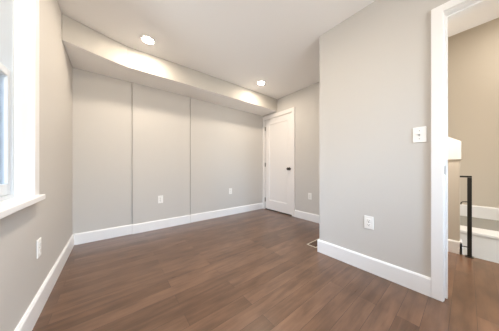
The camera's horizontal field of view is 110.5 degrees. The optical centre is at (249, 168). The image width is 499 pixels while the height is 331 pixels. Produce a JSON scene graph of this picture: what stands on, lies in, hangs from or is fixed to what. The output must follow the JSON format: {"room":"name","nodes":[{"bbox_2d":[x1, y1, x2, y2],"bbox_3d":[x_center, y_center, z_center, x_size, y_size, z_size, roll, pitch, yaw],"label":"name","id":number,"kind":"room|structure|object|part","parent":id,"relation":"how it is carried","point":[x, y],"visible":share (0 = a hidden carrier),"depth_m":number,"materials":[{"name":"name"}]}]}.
{"room":"empty bedroom","nodes":[
{"label":"empty bedroom","id":0,"kind":"room"},
{"bbox_2d":[0,0,72,330],"bbox_3d":[-0.867,-0.276,0.352,0.170,2.412,4.330,0,0,-38],"label":"wall","id":1,"kind":"structure","parent":0,"point":[22,275],"depth_m":1.26,"materials":[{"name":"grey paint"}]},
{"bbox_2d":[0,0,45,218],"bbox_3d":[-1.124,-0.599,0.731,0.189,1.583,0.803,0,0,-38],"label":"window","id":2,"kind":"structure","parent":1,"relation":"in","point":[19,19],"depth_m":0.98,"materials":[{"name":"white paint"}]},
{"bbox_3d":[-1.153,-0.207,0.718,0.006,0.585,0.531,0,0,-38],"label":"pane","id":3,"kind":"part","parent":2,"relation":"part of","materials":[{"name":"clear glass"}]},
{"bbox_3d":[-1.153,-0.199,0.718,0.034,0.679,0.587,0,0,-38],"label":"sash","id":4,"kind":"part","parent":2,"relation":"part of","materials":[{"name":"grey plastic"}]},
{"bbox_3d":[-1.163,-0.568,0.700,0.089,1.461,0.637,0,0,-38],"label":"frame","id":5,"kind":"part","parent":2,"relation":"part of","materials":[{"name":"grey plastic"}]},
{"bbox_2d":[37,237,40,258],"bbox_3d":[-1.370,0.515,1.128,0.009,0.116,0.072,0,0,-38],"label":"wall outlet","id":6,"kind":"object","parent":1,"relation":"attached to","point":[39,239],"visible":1,"depth_m":1.11,"materials":[{"name":"white plastic"}]},
{"bbox_2d":[14,234,73,330],"bbox_3d":[-0.794,0.863,0.410,0.016,0.135,4.330,0,0,-38],"label":"baseboard","id":7,"kind":"structure","parent":1,"relation":"attached to","point":[29,319],"depth_m":1.17,"materials":[{"name":"white paint"}]},
{"bbox_2d":[73,68,262,233],"bbox_3d":[-0.979,-0.276,3.115,3.433,2.412,0.164,0,0,-38],"label":"wall","id":8,"kind":"structure","parent":0,"point":[134,144],"depth_m":2.61,"materials":[{"name":"grey paint"}]},
{"bbox_2d":[158,195,162,202],"bbox_3d":[-1.382,0.478,2.685,0.072,0.116,0.009,0,0,-38],"label":"wall outlet","id":9,"kind":"object","parent":8,"relation":"attached to","point":[160,198],"visible":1,"depth_m":2.68,"materials":[{"name":"white plastic"}]},
{"bbox_2d":[74,203,262,244],"bbox_3d":[-0.909,0.863,3.065,3.109,0.135,0.030,0,0,-38],"label":"baseboard","id":10,"kind":"structure","parent":8,"relation":"attached to","point":[96,235],"depth_m":2.62,"materials":[{"name":"white paint"}]},
{"bbox_2d":[62,14,276,115],"bbox_3d":[-0.738,-1.355,2.851,3.143,0.255,0.578,0,0,-38],"label":"soffit","id":11,"kind":"structure","parent":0,"point":[87,49],"depth_m":2.31,"materials":[{"name":"grey paint"}]},
{"bbox_2d":[32,209,498,330],"bbox_3d":[0.444,0.990,1.381,3.525,0.120,4.650,0,0,-38],"label":"floor","id":12,"kind":"structure","parent":0,"point":[255,270],"depth_m":1.33,"materials":[{"name":"brown wood"}]},
{"bbox_2d":[307,239,317,247],"bbox_3d":[0.858,0.928,2.167,0.300,0.004,0.124,0,0,-38],"label":"floor vent","id":13,"kind":"object","parent":12,"relation":"in","point":[313,243],"visible":0.47,"depth_m":2.14,"materials":[{"name":"beige"}]},
{"bbox_2d":[309,240,316,246],"bbox_3d":[0.858,0.928,2.167,0.278,0.003,0.102,0,0,-38],"label":"grille","id":14,"kind":"object","parent":13,"relation":"attached to","point":[314,243],"depth_m":2.14,"materials":[{"name":"brown wood"}]},
{"bbox_2d":[460,176,473,258],"bbox_3d":[2.303,0.503,1.835,0.060,0.854,0.093,0,0,-38],"label":"railing post","id":15,"kind":"object","parent":12,"relation":"on","point":[469,178],"visible":1,"depth_m":1.81,"materials":[{"name":"black metal"}]},
{"bbox_3d":[2.315,0.509,1.820,0.032,0.826,0.031,0,0,-38],"label":"post","id":16,"kind":"part","parent":15,"relation":"part of","materials":[{"name":"black metal"}]},
{"bbox_2d":[58,0,498,98],"bbox_3d":[0.444,-1.557,1.381,3.525,0.150,4.650,0,0,-38],"label":"ceiling","id":17,"kind":"structure","parent":0,"point":[243,43],"depth_m":1.86,"materials":[{"name":"white paint"}]},
{"bbox_2d":[140,35,155,44],"bbox_3d":[-1.169,-1.473,1.993,0.160,0.018,0.160,0,0,-38],"label":"recessed light","id":18,"kind":"object","parent":17,"relation":"in","point":[146,39],"visible":1,"depth_m":1.98,"materials":[{"name":"white paint"}]},
{"bbox_2d":[257,81,265,84],"bbox_3d":[0.203,-1.473,2.991,0.160,0.018,0.160,0,0,-38],"label":"recessed light","id":19,"kind":"object","parent":17,"relation":"in","point":[258,82],"visible":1,"depth_m":2.97,"materials":[{"name":"white paint"}]},
{"bbox_2d":[263,82,318,214],"bbox_3d":[0.998,-0.276,3.290,0.120,2.412,2.050,0,0,-38],"label":"wall","id":20,"kind":"structure","parent":0,"point":[305,101],"depth_m":3.15,"materials":[{"name":"grey paint"}]},
{"bbox_2d":[263,107,294,216],"bbox_3d":[0.603,-0.131,3.699,0.149,2.122,0.902,0,0,-38],"label":"door","id":21,"kind":"structure","parent":20,"relation":"in","point":[278,128],"depth_m":3.66,"materials":[{"name":"white paint"}]},
{"bbox_3d":[0.617,-0.136,3.709,0.038,1.702,0.522,0,0,-38],"label":"panel","id":22,"kind":"part","parent":21,"relation":"part of","materials":[{"name":"white paint"}]},
{"bbox_2d":[295,210,318,222],"bbox_3d":[1.197,0.863,2.930,0.016,0.135,1.038,0,0,-38],"label":"baseboard","id":23,"kind":"structure","parent":20,"relation":"attached to","point":[299,214],"depth_m":3.11,"materials":[{"name":"white paint"}]},
{"bbox_2d":[319,0,449,277],"bbox_3d":[1.895,-0.276,1.302,0.948,2.412,2.380,0,0,-38],"label":"wall partition","id":24,"kind":"structure","parent":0,"point":[375,64],"depth_m":1.50,"materials":[{"name":"grey paint"}]},
{"bbox_2d":[364,215,373,229],"bbox_3d":[1.077,0.487,1.563,0.009,0.116,0.072,0,0,-38],"label":"wall outlet","id":25,"kind":"object","parent":24,"relation":"attached to","point":[368,220],"visible":1,"depth_m":1.56,"materials":[{"name":"white plastic"}]},
{"bbox_2d":[317,239,430,296],"bbox_3d":[1.878,0.863,1.298,0.948,0.135,2.396,0,0,-38],"label":"baseboard","id":26,"kind":"structure","parent":24,"relation":"attached to","point":[420,283],"depth_m":1.49,"materials":[{"name":"white paint"}]},
{"bbox_2d":[413,126,426,142],"bbox_3d":[1.278,-0.255,1.302,0.018,0.116,0.075,0,0,-38],"label":"light switch","id":27,"kind":"object","parent":24,"relation":"attached to","point":[419,133],"visible":1,"depth_m":1.30,"materials":[{"name":"white plastic"}]},
{"bbox_2d":[431,0,497,301],"bbox_3d":[1.658,-0.108,0.944,0.166,2.076,0.911,0,0,-38],"label":"trim","id":28,"kind":"structure","parent":24,"relation":"attached to","point":[441,15],"depth_m":1.22,"materials":[{"name":"white paint"}]},
{"bbox_2d":[448,159,459,240],"bbox_3d":[2.265,0.380,1.200,1.140,6.300,4.000,0,0,-38],"label":"wall","id":29,"kind":"structure","parent":0,"point":[453,165],"depth_m":1.92,"materials":[{"name":"beige paint"}]},
{"bbox_2d":[448,137,460,159],"bbox_3d":[2.266,-0.284,2.018,0.144,0.368,0.260,0,0,-38],"label":"trim","id":30,"kind":"structure","parent":29,"relation":"attached to","point":[454,146],"depth_m":1.91,"materials":[{"name":"white paint"}]},
{"bbox_2d":[448,239,461,254],"bbox_3d":[1.682,0.863,1.934,1.140,0.135,0.866,0,0,-38],"label":"baseboard","id":31,"kind":"structure","parent":29,"relation":"attached to","point":[454,246],"depth_m":1.91,"materials":[{"name":"white paint"}]},
{"bbox_2d":[448,18,498,207],"bbox_3d":[3.598,0.380,2.304,2.560,6.300,4.070,0,0,-38],"label":"wall","id":32,"kind":"structure","parent":0,"point":[473,53],"depth_m":3.29,"materials":[{"name":"beige paint"}]},
{"bbox_2d":[460,204,498,220],"bbox_3d":[4.492,0.818,3.059,0.020,0.225,3.800,0,0,-38],"label":"baseboard","id":33,"kind":"structure","parent":32,"relation":"attached to","point":[492,213],"depth_m":3.23,"materials":[{"name":"white paint"}]},
{"bbox_2d":[460,225,498,239],"bbox_3d":[3.619,0.949,2.365,0.350,0.042,3.800,0,0,-38],"label":"trim","id":34,"kind":"structure","parent":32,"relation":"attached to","point":[463,229],"depth_m":2.52,"materials":[{"name":"white paint"}]},
{"bbox_2d":[460,233,498,262],"bbox_3d":[3.506,2.250,2.275,0.020,2.560,3.800,0,0,-38],"label":"wall","id":35,"kind":"structure","parent":0,"point":[484,248],"depth_m":2.47,"materials":[{"name":"white paint"}]},
{"bbox_2d":[460,216,498,230],"bbox_3d":[4.128,0.990,2.770,0.950,0.120,3.800,0,0,-38],"label":"floor","id":36,"kind":"structure","parent":0,"point":[488,224],"depth_m":2.93,"materials":[{"name":"grey carpet"}]}
]}

